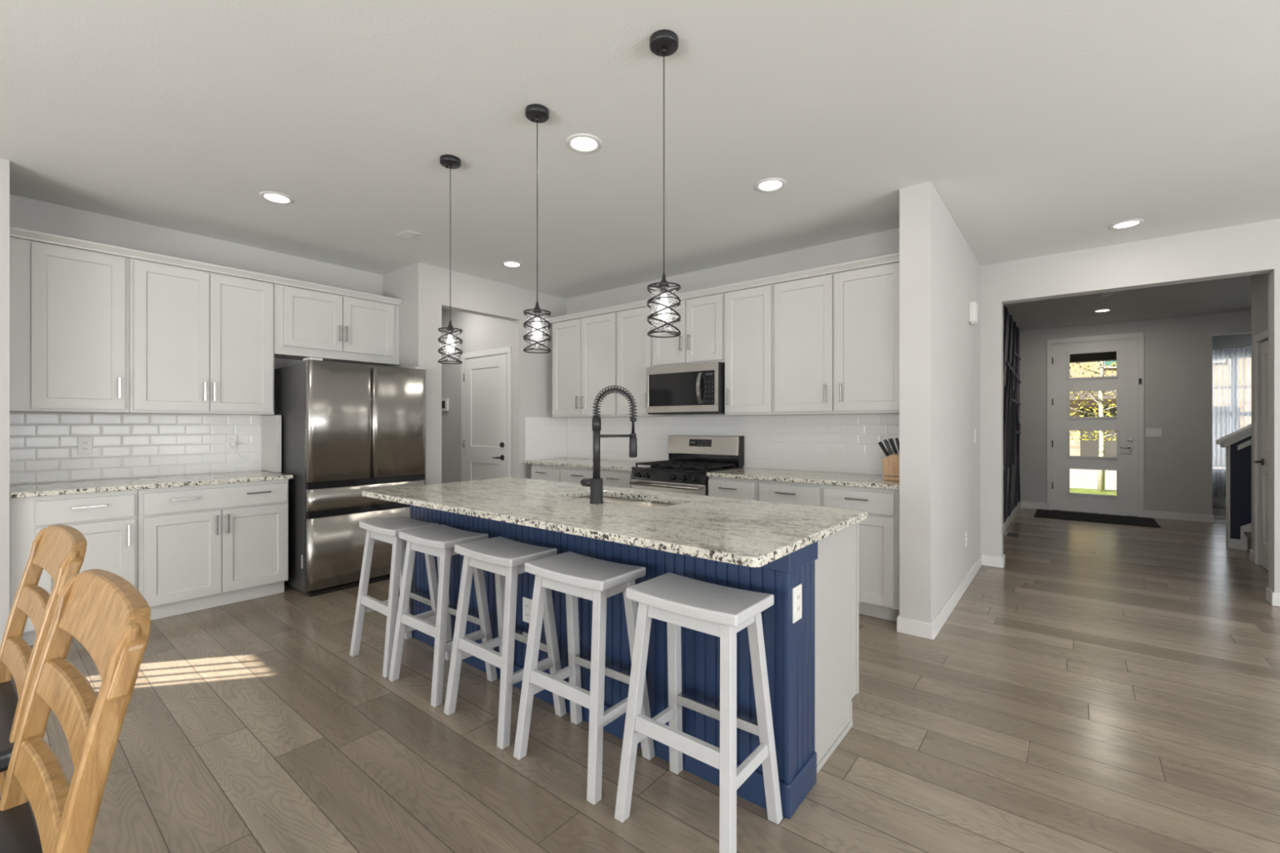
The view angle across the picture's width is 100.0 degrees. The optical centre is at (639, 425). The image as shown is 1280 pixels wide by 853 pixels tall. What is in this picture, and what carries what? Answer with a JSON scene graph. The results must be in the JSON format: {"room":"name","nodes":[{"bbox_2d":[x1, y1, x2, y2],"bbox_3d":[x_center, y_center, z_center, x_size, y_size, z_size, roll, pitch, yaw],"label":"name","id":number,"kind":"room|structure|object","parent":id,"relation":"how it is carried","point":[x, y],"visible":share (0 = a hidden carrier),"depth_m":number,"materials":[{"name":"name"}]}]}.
{"room":"kitchen","nodes":[
{"label":"kitchen","id":0,"kind":"room"},
{"bbox_2d":[0,158,9,645],"bbox_3d":[-4.972,-0.090,1.781,0.816,2.743,3.720,0,0,39],"label":"wall","id":1,"kind":"structure","parent":0,"point":[4,164],"depth_m":2.95,"materials":[{"name":"paint"}]},
{"bbox_2d":[9,194,382,484],"bbox_3d":[-3.282,-0.090,4.401,0.150,2.743,2.480,0,0,39],"label":"wall","id":2,"kind":"structure","parent":0,"point":[28,214],"depth_m":4.05,"materials":[{"name":"paint"}]},
{"bbox_2d":[9,236,128,413],"bbox_3d":[-3.685,-0.601,3.473,0.386,1.033,0.526,0,0,39],"label":"upper cabinet","id":3,"kind":"object","parent":2,"relation":"attached to","point":[69,307],"visible":0.94,"depth_m":3.36,"materials":[{"name":"paint"}]},
{"bbox_2d":[9,412,262,484],"bbox_3d":[-3.569,0.146,3.923,0.003,0.459,1.372,0,0,39],"label":"tile backsplash","id":4,"kind":"structure","parent":2,"relation":"attached to","point":[43,446],"depth_m":3.83,"materials":[{"name":"tile"}]},
{"bbox_2d":[77,437,92,454],"bbox_3d":[-3.774,0.141,3.655,0.008,0.116,0.070,0,0,39],"label":"wall outlet","id":5,"kind":"object","parent":4,"relation":"attached to","point":[84,444],"visible":1,"depth_m":3.65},
{"bbox_2d":[81,440,88,444],"bbox_3d":[-3.772,0.121,3.653,0.002,0.028,0.032,0,0,39],"label":"receptacle","id":6,"kind":"object","parent":5,"relation":"attached to","point":[83,442],"depth_m":3.65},
{"bbox_2d":[81,446,88,450],"bbox_3d":[-3.772,0.161,3.653,0.002,0.028,0.032,0,0,39],"label":"receptacle","id":7,"kind":"object","parent":5,"relation":"attached to","point":[83,448],"depth_m":3.65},
{"bbox_2d":[226,435,236,449],"bbox_3d":[-3.261,0.136,4.290,0.008,0.116,0.070,0,0,39],"label":"wall outlet","id":8,"kind":"object","parent":4,"relation":"attached to","point":[229,438],"visible":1,"depth_m":4.28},
{"bbox_2d":[230,441,235,446],"bbox_3d":[-3.244,0.150,4.280,0.030,0.038,0.030,0,0,39],"label":"charger","id":9,"kind":"object","parent":8,"relation":"attached to","point":[232,443],"visible":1,"depth_m":4.27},
{"bbox_2d":[232,446,262,466],"bbox_3d":[-3.157,0.254,4.347,0.220,0.169,0.006,0,0,-37],"label":"charging cable","id":10,"kind":"object","parent":9,"relation":"hanging from","point":[233,446],"visible":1,"depth_m":4.33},
{"bbox_2d":[128,257,274,414],"bbox_3d":[-3.257,-0.601,4.003,0.386,1.033,0.833,0,0,39],"label":"upper cabinet","id":11,"kind":"object","parent":2,"relation":"attached to","point":[201,342],"visible":0.99,"depth_m":3.86,"materials":[{"name":"paint"}]},
{"bbox_2d":[262,415,281,472],"bbox_3d":[-2.994,0.148,4.364,0.344,0.454,0.036,0,0,39],"label":"trim","id":12,"kind":"structure","parent":2,"relation":"attached to","point":[271,424],"depth_m":4.30,"materials":[{"name":"paint"}]},
{"bbox_2d":[274,284,399,366],"bbox_3d":[-2.676,-0.841,4.722,0.386,0.553,1.011,0,0,39],"label":"upper cabinet","id":13,"kind":"object","parent":2,"relation":"attached to","point":[308,323],"visible":0.96,"depth_m":4.57,"materials":[{"name":"paint"}]},
{"bbox_2d":[9,226,401,305],"bbox_3d":[-2.987,-1.143,4.097,0.062,0.050,2.374,0,0,39],"label":"trim","id":14,"kind":"structure","parent":13,"relation":"on","point":[16,233],"depth_m":3.79,"materials":[{"name":"paint"}]},
{"bbox_2d":[382,262,566,484],"bbox_3d":[-1.737,-0.090,5.778,0.822,2.743,1.808,0,0,39],"label":"wall","id":15,"kind":"structure","parent":0,"point":[423,289],"depth_m":5.20,"materials":[{"name":"paint"}]},
{"bbox_2d":[441,307,511,483],"bbox_3d":[-2.291,-0.090,6.625,2.508,2.743,0.135,0,0,39],"label":"wall","id":16,"kind":"structure","parent":0,"point":[479,333],"depth_m":6.47,"materials":[{"name":"paint"}]},
{"bbox_2d":[441,398,448,411],"bbox_3d":[-2.432,-0.249,6.636,0.215,0.150,0.025,0,0,39],"label":"thermostat","id":17,"kind":"object","parent":16,"relation":"attached to","point":[445,402],"visible":0.54,"depth_m":6.58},
{"bbox_2d":[461,346,511,481],"bbox_3d":[-1.767,0.216,6.079,0.946,2.130,0.096,0,0,39],"label":"door","id":18,"kind":"structure","parent":16,"relation":"in","point":[486,381],"depth_m":6.08,"materials":[{"name":"white wood"}]},
{"bbox_2d":[0,0,1279,331],"bbox_3d":[2.502,-1.562,3.892,13.400,0.200,16.200,0,0,39],"label":"ceiling","id":19,"kind":"structure","parent":0,"point":[1041,127],"depth_m":2.63,"materials":[{"name":"paint"}]},
{"bbox_2d":[258,191,293,204],"bbox_3d":[-2.335,-1.458,3.454,0.188,0.007,0.188,0,0,39],"label":"recessed light","id":20,"kind":"object","parent":19,"relation":"in","point":[273,197],"visible":1,"depth_m":3.45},
{"bbox_2d":[395,230,420,239],"bbox_3d":[-1.783,-1.457,4.118,0.190,0.008,0.105,0,0,39],"label":"ceiling vent","id":21,"kind":"object","parent":19,"relation":"in","point":[406,234],"visible":1,"depth_m":4.11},
{"bbox_2d":[437,154,462,364],"bbox_3d":[-1.043,-0.901,2.955,0.128,1.120,0.128,0,0,-20],"label":"pendant light","id":22,"kind":"object","parent":19,"relation":"hanging from","point":[451,162],"visible":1,"depth_m":2.94,"materials":[{"name":"black metal"}]},
{"bbox_2d":[446,320,454,334],"bbox_3d":[-1.043,-0.537,2.955,0.044,0.080,0.044,0,0,39],"label":"socket","id":23,"kind":"object","parent":22,"relation":"attached to","point":[450,325],"depth_m":2.94,"materials":[{"name":"black metal"}]},
{"bbox_2d":[501,261,522,267],"bbox_3d":[-1.162,-1.458,4.878,0.188,0.007,0.188,0,0,39],"label":"recessed light","id":24,"kind":"object","parent":19,"relation":"in","point":[508,264],"visible":1,"depth_m":4.87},
{"bbox_2d":[523,103,551,353],"bbox_3d":[-0.478,-0.901,2.498,0.128,1.120,0.128,0,0,-20],"label":"pendant light","id":25,"kind":"object","parent":19,"relation":"hanging from","point":[534,113],"visible":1,"depth_m":2.48,"materials":[{"name":"black metal"}]},
{"bbox_2d":[532,301,542,318],"bbox_3d":[-0.478,-0.537,2.498,0.044,0.080,0.044,0,0,39],"label":"socket","id":26,"kind":"object","parent":25,"relation":"attached to","point":[537,313],"depth_m":2.49,"materials":[{"name":"black metal"}]},
{"bbox_2d":[565,133,602,152],"bbox_3d":[-0.291,-1.458,2.787,0.188,0.007,0.188,0,0,39],"label":"recessed light","id":27,"kind":"object","parent":19,"relation":"in","point":[580,143],"visible":1,"depth_m":2.78,"materials":[{"name":"plastic"}]},
{"bbox_2d":[647,29,680,337],"bbox_3d":[0.091,-0.901,2.039,0.128,1.120,0.128,0,0,-20],"label":"pendant light","id":28,"kind":"object","parent":19,"relation":"hanging from","point":[663,42],"visible":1,"depth_m":2.02,"materials":[{"name":"black metal"}]},
{"bbox_2d":[659,272,669,293],"bbox_3d":[0.091,-0.537,2.039,0.044,0.080,0.044,0,0,39],"label":"socket","id":29,"kind":"object","parent":28,"relation":"attached to","point":[665,286],"depth_m":2.03,"materials":[{"name":"black metal"}]},
{"bbox_2d":[754,177,786,191],"bbox_3d":[0.794,-1.458,3.270,0.188,0.007,0.188,0,0,39],"label":"recessed light","id":30,"kind":"object","parent":19,"relation":"in","point":[770,184],"visible":1,"depth_m":3.26,"materials":[{"name":"plastic"}]},
{"bbox_2d":[1093,308,1111,312],"bbox_3d":[5.896,-1.458,6.852,0.188,0.007,0.188,0,0,39],"label":"recessed light","id":31,"kind":"object","parent":19,"relation":"in","point":[1106,309],"visible":1,"depth_m":6.84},
{"bbox_2d":[1100,292,1114,296],"bbox_3d":[5.200,-1.450,5.981,0.124,0.021,0.123,0,0,39],"label":"smoke detector","id":32,"kind":"object","parent":19,"relation":"attached to","point":[1109,294],"visible":1,"depth_m":5.95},
{"bbox_2d":[1109,218,1144,229],"bbox_3d":[3.537,-1.458,3.907,0.188,0.007,0.188,0,0,39],"label":"recessed light","id":33,"kind":"object","parent":19,"relation":"in","point":[1131,223],"visible":1,"depth_m":3.90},
{"bbox_2d":[0,506,1279,852],"bbox_3d":[2.408,1.356,3.775,13.400,0.150,16.100,0,0,39],"label":"floor","id":34,"kind":"structure","parent":0,"point":[1107,687],"depth_m":2.16,"materials":[{"name":"brown wood"}]},
{"bbox_2d":[0,524,87,795],"bbox_3d":[-1.519,0.764,1.037,0.500,1.034,0.604,0,0,36],"label":"dining chair","id":35,"kind":"object","parent":34,"relation":"on","point":[59,549],"visible":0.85,"depth_m":1.22,"materials":[{"name":"brown wood"}]},
{"bbox_2d":[9,489,137,645],"bbox_3d":[-3.576,0.845,3.386,0.666,0.873,0.528,0,0,39],"label":"base cabinet","id":36,"kind":"object","parent":34,"relation":"on","point":[108,521],"visible":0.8,"depth_m":3.23,"materials":[{"name":"paint"}]},
{"bbox_2d":[0,568,151,852],"bbox_3d":[-0.994,0.764,0.613,0.500,1.034,0.604,0,0,36],"label":"dining chair","id":37,"kind":"object","parent":34,"relation":"on","point":[40,812],"visible":1,"depth_m":0.79,"materials":[{"name":"brown wood"}]},
{"bbox_2d":[137,479,288,620],"bbox_3d":[-3.144,0.845,3.920,0.666,0.873,0.840,0,0,39],"label":"base cabinet","id":38,"kind":"object","parent":34,"relation":"on","point":[201,547],"visible":0.98,"depth_m":3.69,"materials":[{"name":"paint"}]},
{"bbox_2d":[9,470,293,497],"bbox_3d":[-3.312,0.392,3.727,0.649,0.030,1.390,0,0,39],"label":"countertop","id":39,"kind":"structure","parent":38,"relation":"on","point":[31,490],"depth_m":3.56,"materials":[{"name":"stone"}]},
{"bbox_2d":[274,357,426,596],"bbox_3d":[-2.441,0.389,4.561,0.730,1.785,0.932,0,0,39],"label":"refrigerator","id":40,"kind":"object","parent":34,"relation":"on","point":[348,429],"visible":0.85,"depth_m":4.20,"materials":[{"name":"metal"}]},
{"bbox_2d":[349,515,438,677],"bbox_3d":[-1.344,0.910,2.990,0.430,0.742,0.344,0,0,40],"label":"bar stool","id":41,"kind":"object","parent":34,"relation":"on","point":[387,530],"visible":0.71,"depth_m":2.95,"materials":[{"name":"white wood"}]},
{"bbox_2d":[388,524,497,706],"bbox_3d":[-0.992,0.910,2.706,0.430,0.742,0.344,0,0,38],"label":"bar stool","id":42,"kind":"object","parent":34,"relation":"on","point":[439,541],"visible":0.88,"depth_m":2.66,"materials":[{"name":"white wood"}]},
{"bbox_2d":[444,536,566,749],"bbox_3d":[-0.600,0.910,2.389,0.430,0.742,0.344,0,0,40],"label":"bar stool","id":43,"kind":"object","parent":34,"relation":"on","point":[507,558],"visible":0.96,"depth_m":2.35,"materials":[{"name":"white wood"}]},
{"bbox_2d":[531,464,592,483],"bbox_3d":[-0.611,0.845,5.600,0.914,0.873,0.666,0,0,39],"label":"base cabinet","id":44,"kind":"object","parent":34,"relation":"on","point":[541,472],"visible":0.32,"depth_m":5.36,"materials":[{"name":"paint"}]},
{"bbox_2d":[521,457,644,471],"bbox_3d":[-0.466,0.392,5.495,1.509,0.030,0.649,0,0,39],"label":"countertop","id":45,"kind":"structure","parent":44,"relation":"on","point":[568,462],"depth_m":5.42,"materials":[{"name":"stone"}]},
{"bbox_2d":[513,551,654,804],"bbox_3d":[-0.215,0.910,2.078,0.430,0.742,0.344,0,0,38],"label":"bar stool","id":46,"kind":"object","parent":34,"relation":"on","point":[575,575],"visible":0.94,"depth_m":2.04,"materials":[{"name":"white wood"}]},
{"bbox_2d":[600,468,631,488],"bbox_3d":[-0.070,0.845,5.162,0.474,0.873,0.666,0,0,39],"label":"base cabinet","id":47,"kind":"object","parent":34,"relation":"on","point":[611,477],"visible":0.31,"depth_m":4.89,"materials":[{"name":"paint"}]},
{"bbox_2d":[409,500,858,818],"bbox_3d":[-0.222,0.845,2.814,2.451,0.873,0.786,0,0,39],"label":"kitchen island","id":48,"kind":"object","parent":34,"relation":"on","point":[812,662],"visible":0.56,"depth_m":2.06,"materials":[{"name":"paint"}]},
{"bbox_2d":[522,596,532,622],"bbox_3d":[-0.541,0.891,2.584,0.070,0.116,0.008,0,0,39],"label":"wall outlet","id":49,"kind":"object","parent":48,"relation":"attached to","point":[526,602],"visible":0.83,"depth_m":2.58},
{"bbox_2d":[524,603,528,609],"bbox_3d":[-0.543,0.871,2.582,0.032,0.028,0.002,0,0,39],"label":"receptacle","id":50,"kind":"object","parent":49,"relation":"attached to","point":[526,605],"depth_m":2.58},
{"bbox_2d":[524,611,528,617],"bbox_3d":[-0.543,0.911,2.582,0.032,0.028,0.002,0,0,39],"label":"receptacle","id":51,"kind":"object","parent":49,"relation":"attached to","point":[526,613],"depth_m":2.58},
{"bbox_2d":[362,476,867,567],"bbox_3d":[-0.302,0.392,2.721,2.495,0.030,1.063,0,0,39],"label":"island countertop","id":52,"kind":"structure","parent":48,"relation":"on","point":[749,533],"depth_m":2.25,"materials":[{"name":"stone"}]},
{"bbox_2d":[580,385,637,503],"bbox_3d":[-0.148,0.090,2.636,0.283,0.574,0.110,0,0,-10],"label":"kitchen faucet","id":53,"kind":"object","parent":52,"relation":"on","point":[595,483],"visible":1,"depth_m":2.60,"materials":[{"name":"black metal"}]},
{"bbox_2d":[577,495,674,506],"bbox_3d":[-0.091,0.500,2.786,0.727,0.182,0.337,0,0,39],"label":"sink","id":54,"kind":"object","parent":52,"relation":"in","point":[620,500],"visible":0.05,"depth_m":2.93,"materials":[{"name":"silver metal"}]},
{"bbox_2d":[792,583,801,623],"bbox_3d":[0.529,0.598,1.804,0.008,0.116,0.070,0,0,39],"label":"wall outlet","id":55,"kind":"object","parent":48,"relation":"attached to","point":[797,591],"visible":1,"depth_m":1.79,"materials":[{"name":"plastic"}]},
{"bbox_2d":[795,592,799,603],"bbox_3d":[0.531,0.578,1.802,0.002,0.028,0.032,0,0,39],"label":"receptacle","id":56,"kind":"object","parent":55,"relation":"attached to","point":[797,594],"depth_m":1.80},
{"bbox_2d":[795,604,799,614],"bbox_3d":[0.531,0.618,1.802,0.002,0.028,0.032,0,0,39],"label":"receptacle","id":57,"kind":"object","parent":55,"relation":"attached to","point":[797,606],"depth_m":1.80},
{"bbox_2d":[629,435,744,495],"bbox_3d":[0.403,0.672,4.740,0.772,1.158,0.707,0,0,39],"label":"gas range","id":58,"kind":"object","parent":34,"relation":"on","point":[691,457],"visible":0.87,"depth_m":4.72,"materials":[{"name":"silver metal"}]},
{"bbox_2d":[631,465,738,473],"bbox_3d":[0.395,0.377,4.735,0.766,0.016,0.549,0,0,39],"label":"cooktop","id":59,"kind":"object","parent":58,"relation":"in","point":[646,468],"depth_m":4.55,"materials":[{"name":"metal"}]},
{"bbox_2d":[614,572,782,852],"bbox_3d":[0.191,0.910,1.750,0.430,0.742,0.344,0,0,39],"label":"bar stool","id":60,"kind":"object","parent":34,"relation":"on","point":[678,601],"visible":1,"depth_m":1.71,"materials":[{"name":"white wood"}]},
{"bbox_2d":[708,476,757,500],"bbox_3d":[0.892,0.845,4.385,0.426,0.873,0.666,0,0,39],"label":"base cabinet","id":61,"kind":"object","parent":34,"relation":"on","point":[727,487],"visible":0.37,"depth_m":4.14,"materials":[{"name":"paint"}]},
{"bbox_2d":[757,480,899,622],"bbox_3d":[1.449,0.845,3.935,1.003,0.873,0.666,0,0,39],"label":"base cabinet","id":62,"kind":"object","parent":34,"relation":"on","point":[878,534],"visible":0.39,"depth_m":3.52,"materials":[{"name":"paint"}]},
{"bbox_2d":[706,467,899,489],"bbox_3d":[1.288,0.392,4.077,1.431,0.030,0.649,0,0,39],"label":"countertop","id":63,"kind":"structure","parent":62,"relation":"on","point":[872,481],"depth_m":3.96,"materials":[{"name":"stone"}]},
{"bbox_2d":[881,453,899,481],"bbox_3d":[1.731,0.285,3.654,0.142,0.179,0.102,0,0,39],"label":"knife block","id":64,"kind":"object","parent":63,"relation":"on","point":[891,464],"visible":0.59,"depth_m":3.62,"materials":[{"name":"brown wood"}]},
{"bbox_2d":[878,441,889,456],"bbox_3d":[1.667,0.164,3.674,0.025,0.105,0.071,0,0,-41],"label":"kitchen knife","id":65,"kind":"object","parent":64,"relation":"in","point":[881,444],"visible":1,"depth_m":3.67,"materials":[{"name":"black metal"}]},
{"bbox_2d":[883,439,893,454],"bbox_3d":[1.693,0.151,3.663,0.061,0.110,0.024,0,0,34],"label":"kitchen knife","id":66,"kind":"object","parent":64,"relation":"in","point":[885,441],"visible":0.99,"depth_m":3.65,"materials":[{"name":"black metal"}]},
{"bbox_2d":[888,438,897,454],"bbox_3d":[1.703,0.146,3.621,0.059,0.113,0.026,0,0,1],"label":"kitchen knife","id":67,"kind":"object","parent":64,"relation":"on","point":[891,442],"visible":1,"depth_m":3.61,"materials":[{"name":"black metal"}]},
{"bbox_2d":[895,437,899,453],"bbox_3d":[1.748,0.143,3.633,0.042,0.116,0.024,0,0,16],"label":"kitchen knife","id":68,"kind":"object","parent":64,"relation":"on","point":[896,438],"visible":0.65,"depth_m":3.62,"materials":[{"name":"black metal"}]},
{"bbox_2d":[1004,532,1019,537],"bbox_3d":[4.337,1.278,6.267,0.132,0.006,0.280,0,0,39],"label":"floor vent","id":69,"kind":"object","parent":34,"relation":"in","point":[1007,534],"visible":1,"depth_m":6.24,"materials":[{"name":"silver metal"}]},
{"bbox_2d":[1006,532,1017,537],"bbox_3d":[4.336,1.275,6.266,0.098,0.001,0.241,0,0,39],"label":"grille","id":70,"kind":"object","parent":69,"relation":"attached to","point":[1008,534],"depth_m":6.24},
{"bbox_2d":[1033,509,1160,527],"bbox_3d":[6.259,1.276,7.426,1.280,0.010,0.820,0,0,39],"label":"doormat","id":71,"kind":"object","parent":34,"relation":"on","point":[1096,517],"visible":1,"depth_m":7.36,"materials":[{"name":"fabric"}]},
{"bbox_2d":[1244,531,1251,551],"bbox_3d":[6.749,0.633,4.725,1.842,1.295,0.570,0,0,39],"label":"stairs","id":72,"kind":"structure","parent":34,"relation":"on","point":[1248,535],"depth_m":5.45,"materials":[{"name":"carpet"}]},
{"bbox_2d":[566,227,899,475],"bbox_3d":[0.601,-0.090,5.147,3.849,2.743,0.150,0,0,39],"label":"wall","id":73,"kind":"structure","parent":0,"point":[885,242],"depth_m":4.71,"materials":[{"name":"paint"}]},
{"bbox_2d":[552,311,622,417],"bbox_3d":[-0.502,-0.601,5.694,0.940,1.033,0.382,0,0,39],"label":"upper cabinet","id":74,"kind":"object","parent":73,"relation":"attached to","point":[584,349],"visible":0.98,"depth_m":5.55,"materials":[{"name":"paint"}]},
{"bbox_2d":[546,253,899,324],"bbox_3d":[0.414,-1.143,4.764,3.655,0.050,0.062,0,0,39],"label":"trim","id":75,"kind":"structure","parent":74,"relation":"on","point":[892,258],"depth_m":4.33,"materials":[{"name":"paint"}]},
{"bbox_2d":[617,305,672,417],"bbox_3d":[0.034,-0.601,5.261,0.436,1.033,0.382,0,0,39],"label":"upper cabinet","id":76,"kind":"object","parent":73,"relation":"attached to","point":[634,346],"visible":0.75,"depth_m":5.15,"materials":[{"name":"paint"}]},
{"bbox_2d":[653,293,724,367],"bbox_3d":[0.503,-0.824,4.882,0.764,0.586,0.382,0,0,39],"label":"upper cabinet","id":77,"kind":"object","parent":73,"relation":"attached to","point":[701,326],"visible":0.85,"depth_m":4.71,"materials":[{"name":"paint"}]},
{"bbox_2d":[646,361,724,414],"bbox_3d":[0.469,-0.313,4.838,0.748,0.428,0.477,0,0,39],"label":"microwave","id":78,"kind":"object","parent":77,"relation":"attached to","point":[695,388],"visible":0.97,"depth_m":4.66,"materials":[{"name":"silver metal"}]},
{"bbox_2d":[524,413,899,475],"bbox_3d":[0.410,0.142,4.816,3.726,0.467,0.606,0,0,39],"label":"tile backsplash","id":79,"kind":"structure","parent":73,"relation":"attached to","point":[833,443],"depth_m":4.70,"materials":[{"name":"tile"}]},
{"bbox_2d":[724,284,789,415],"bbox_3d":[0.973,-0.601,4.502,0.442,1.033,0.382,0,0,39],"label":"upper cabinet","id":80,"kind":"object","parent":73,"relation":"attached to","point":[748,313],"visible":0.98,"depth_m":4.38,"materials":[{"name":"paint"}]},
{"bbox_2d":[773,262,899,415],"bbox_3d":[1.537,-0.601,4.046,1.005,1.033,0.382,0,0,39],"label":"upper cabinet","id":81,"kind":"object","parent":73,"relation":"attached to","point":[837,335],"visible":0.94,"depth_m":3.92,"materials":[{"name":"paint"}]},
{"bbox_2d":[899,181,980,623],"bbox_3d":[2.368,-0.090,4.133,0.174,2.743,2.202,0,0,39],"label":"wall partition","id":82,"kind":"structure","parent":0,"point":[940,273],"depth_m":3.34,"materials":[{"name":"paint"}]},
{"bbox_2d":[897,555,982,639],"bbox_3d":[2.360,1.235,4.123,0.206,0.092,2.202,0,0,39],"label":"baseboard","id":83,"kind":"structure","parent":82,"relation":"attached to","point":[908,626],"depth_m":3.35,"materials":[{"name":"wood"}]},
{"bbox_2d":[982,554,1004,568],"bbox_3d":[3.239,1.235,4.933,0.176,0.092,0.163,0,0,39],"label":"baseboard","id":84,"kind":"structure","parent":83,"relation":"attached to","point":[991,561],"depth_m":4.87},
{"bbox_2d":[964,531,967,546],"bbox_3d":[2.582,0.903,4.252,0.008,0.116,0.070,0,0,39],"label":"wall outlet","id":85,"kind":"object","parent":82,"relation":"attached to","point":[966,532],"visible":1,"depth_m":4.23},
{"bbox_2d":[968,302,977,324],"bbox_3d":[2.747,-0.917,4.427,0.044,0.173,0.140,0,0,39],"label":"door chime","id":86,"kind":"object","parent":82,"relation":"attached to","point":[973,306],"visible":1,"depth_m":4.38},
{"bbox_2d":[973,429,975,442],"bbox_3d":[2.884,0.091,4.625,0.008,0.116,0.070,0,0,39],"label":"light switch","id":87,"kind":"object","parent":82,"relation":"attached to","point":[974,429],"visible":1,"depth_m":4.61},
{"bbox_2d":[1003,304,1021,523],"bbox_3d":[4.574,-0.140,6.700,0.030,2.642,4.244,0,0,39],"label":"wall","id":88,"kind":"structure","parent":0,"point":[1011,382],"depth_m":7.05,"materials":[{"name":"blue paint"}]},
{"bbox_2d":[980,218,1279,593],"bbox_3d":[5.117,-0.090,3.423,5.343,2.743,0.150,0,0,39],"label":"wall","id":89,"kind":"structure","parent":0,"point":[1251,249],"depth_m":4.35,"materials":[{"name":"paint"}]},
{"bbox_2d":[1266,587,1279,606],"bbox_3d":[5.783,1.235,2.877,3.200,0.092,0.163,0,0,39],"label":"baseboard","id":90,"kind":"structure","parent":89,"relation":"attached to","point":[1273,598],"depth_m":3.81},
{"bbox_2d":[1019,310,1251,515],"bbox_3d":[8.168,-0.090,6.622,6.019,2.743,0.150,0,0,39],"label":"wall","id":91,"kind":"structure","parent":0,"point":[1178,463],"depth_m":7.32,"materials":[{"name":"paint"}]},
{"bbox_2d":[1046,332,1144,517],"bbox_3d":[6.614,-0.006,7.844,1.083,2.575,0.202,0,0,39],"label":"door","id":92,"kind":"structure","parent":91,"relation":"in","point":[1129,381],"depth_m":7.77,"materials":[{"name":"white"}]},
{"bbox_2d":[1020,499,1226,523],"bbox_3d":[8.841,1.231,7.317,5.847,0.100,2.104,0,0,39],"label":"baseboard","id":93,"kind":"structure","parent":91,"relation":"attached to","point":[1147,513],"depth_m":7.34,"materials":[{"name":"wood"}]},
{"bbox_2d":[1145,428,1161,436],"bbox_3d":[7.075,0.101,7.402,0.162,0.116,0.008,0,0,39],"label":"light switch","id":94,"kind":"object","parent":91,"relation":"attached to","point":[1148,432],"visible":1,"depth_m":7.40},
{"bbox_2d":[1212,333,1251,500],"bbox_3d":[10.349,-0.090,7.547,3.790,2.743,0.150,0,0,39],"label":"wall","id":95,"kind":"structure","parent":0,"point":[1242,340],"depth_m":8.40,"materials":[{"name":"paint"}]},
{"bbox_2d":[1214,353,1251,473],"bbox_3d":[9.274,-0.174,8.397,0.930,1.850,0.080,0,0,39],"label":"window","id":96,"kind":"structure","parent":95,"relation":"in","point":[1241,355],"depth_m":8.39,"materials":[{"name":"white"}]},
{"bbox_2d":[1215,423,1251,550],"bbox_3d":[6.907,0.017,5.058,2.015,2.527,0.250,0,0,39],"label":"wall","id":97,"kind":"structure","parent":0,"point":[1237,443],"depth_m":5.56,"materials":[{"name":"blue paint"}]},
{"bbox_2d":[1251,273,1268,564],"bbox_3d":[5.335,-0.090,4.421,0.120,2.743,1.676,0,0,39],"label":"wall","id":98,"kind":"structure","parent":0,"point":[1260,282],"depth_m":4.93,"materials":[{"name":"paint"}]},
{"bbox_2d":[1249,549,1253,561],"bbox_3d":[5.286,1.231,4.467,0.013,0.100,1.666,0,0,39],"label":"baseboard","id":99,"kind":"structure","parent":98,"relation":"attached to","point":[1251,550],"depth_m":5.06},
{"bbox_2d":[1253,328,1268,570],"bbox_3d":[5.400,0.229,4.603,0.096,2.105,0.982,0,0,39],"label":"door","id":100,"kind":"structure","parent":98,"relation":"in","point":[1264,346],"depth_m":4.87,"materials":[{"name":"white wood"}]},
{"bbox_3d":[8.207,-0.091,8.031,0.150,2.743,2.091,0,0,39],"label":"wall","id":101,"kind":"structure","parent":0,"visible":0},
{"bbox_2d":[1212,346,1251,497],"bbox_3d":[9.432,-0.040,8.063,1.665,2.321,0.063,0,0,39],"label":"sheer curtain","id":102,"kind":"object","parent":101,"relation":"hanging from","point":[1248,378],"visible":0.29,"depth_m":8.34,"materials":[{"name":"white fabric"}]},
{"bbox_3d":[4.501,-0.091,6.753,0.150,2.743,4.255,0,0,39],"label":"wall","id":103,"kind":"structure","parent":0,"visible":0},
{"bbox_2d":[1003,502,1020,533],"bbox_3d":[4.571,1.231,6.703,0.022,0.100,4.245,0,0,39],"label":"baseboard","id":104,"kind":"structure","parent":103,"relation":"attached to","point":[1010,518],"depth_m":7.09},
{"label":"outside","id":105,"kind":"structure","parent":0,"visible":0},
{"bbox_2d":[1069,466,1226,490],"bbox_3d":[28.214,1.736,26.956,70.000,0.290,42.600,0,0,39],"label":"street","id":106,"kind":"structure","parent":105,"point":[1078,478],"depth_m":15.83,"materials":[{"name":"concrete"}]},
{"bbox_2d":[1069,358,1251,466],"bbox_3d":[22.149,-2.864,25.815,31.000,8.910,9.600,0,0,39],"label":"neighbor house","id":107,"kind":"structure","parent":106,"relation":"on","point":[1090,447],"depth_m":22.66,"materials":[{"name":"stone"}]},
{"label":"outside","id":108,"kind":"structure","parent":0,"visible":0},
{"bbox_2d":[1070,487,1116,495],"bbox_3d":[13.273,1.731,8.469,70.000,0.300,4.940,0,0,39],"label":"yard","id":109,"kind":"structure","parent":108,"point":[1112,492],"depth_m":12.74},
{"bbox_2d":[1069,360,1116,491],"bbox_3d":[11.090,-0.979,12.912,2.458,5.123,2.503,0,0,39],"label":"tree","id":110,"kind":"object","parent":109,"relation":"on","point":[1101,473],"visible":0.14,"depth_m":12.87,"materials":[{"name":"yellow plant"}]},
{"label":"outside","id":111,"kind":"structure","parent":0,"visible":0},
{"bbox_2d":[1069,351,1116,363],"bbox_3d":[7.122,-1.279,10.085,4.400,0.320,0.240,0,0,39],"label":"beam","id":112,"kind":"structure","parent":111,"point":[1105,356],"depth_m":9.34,"materials":[{"name":"paint"}]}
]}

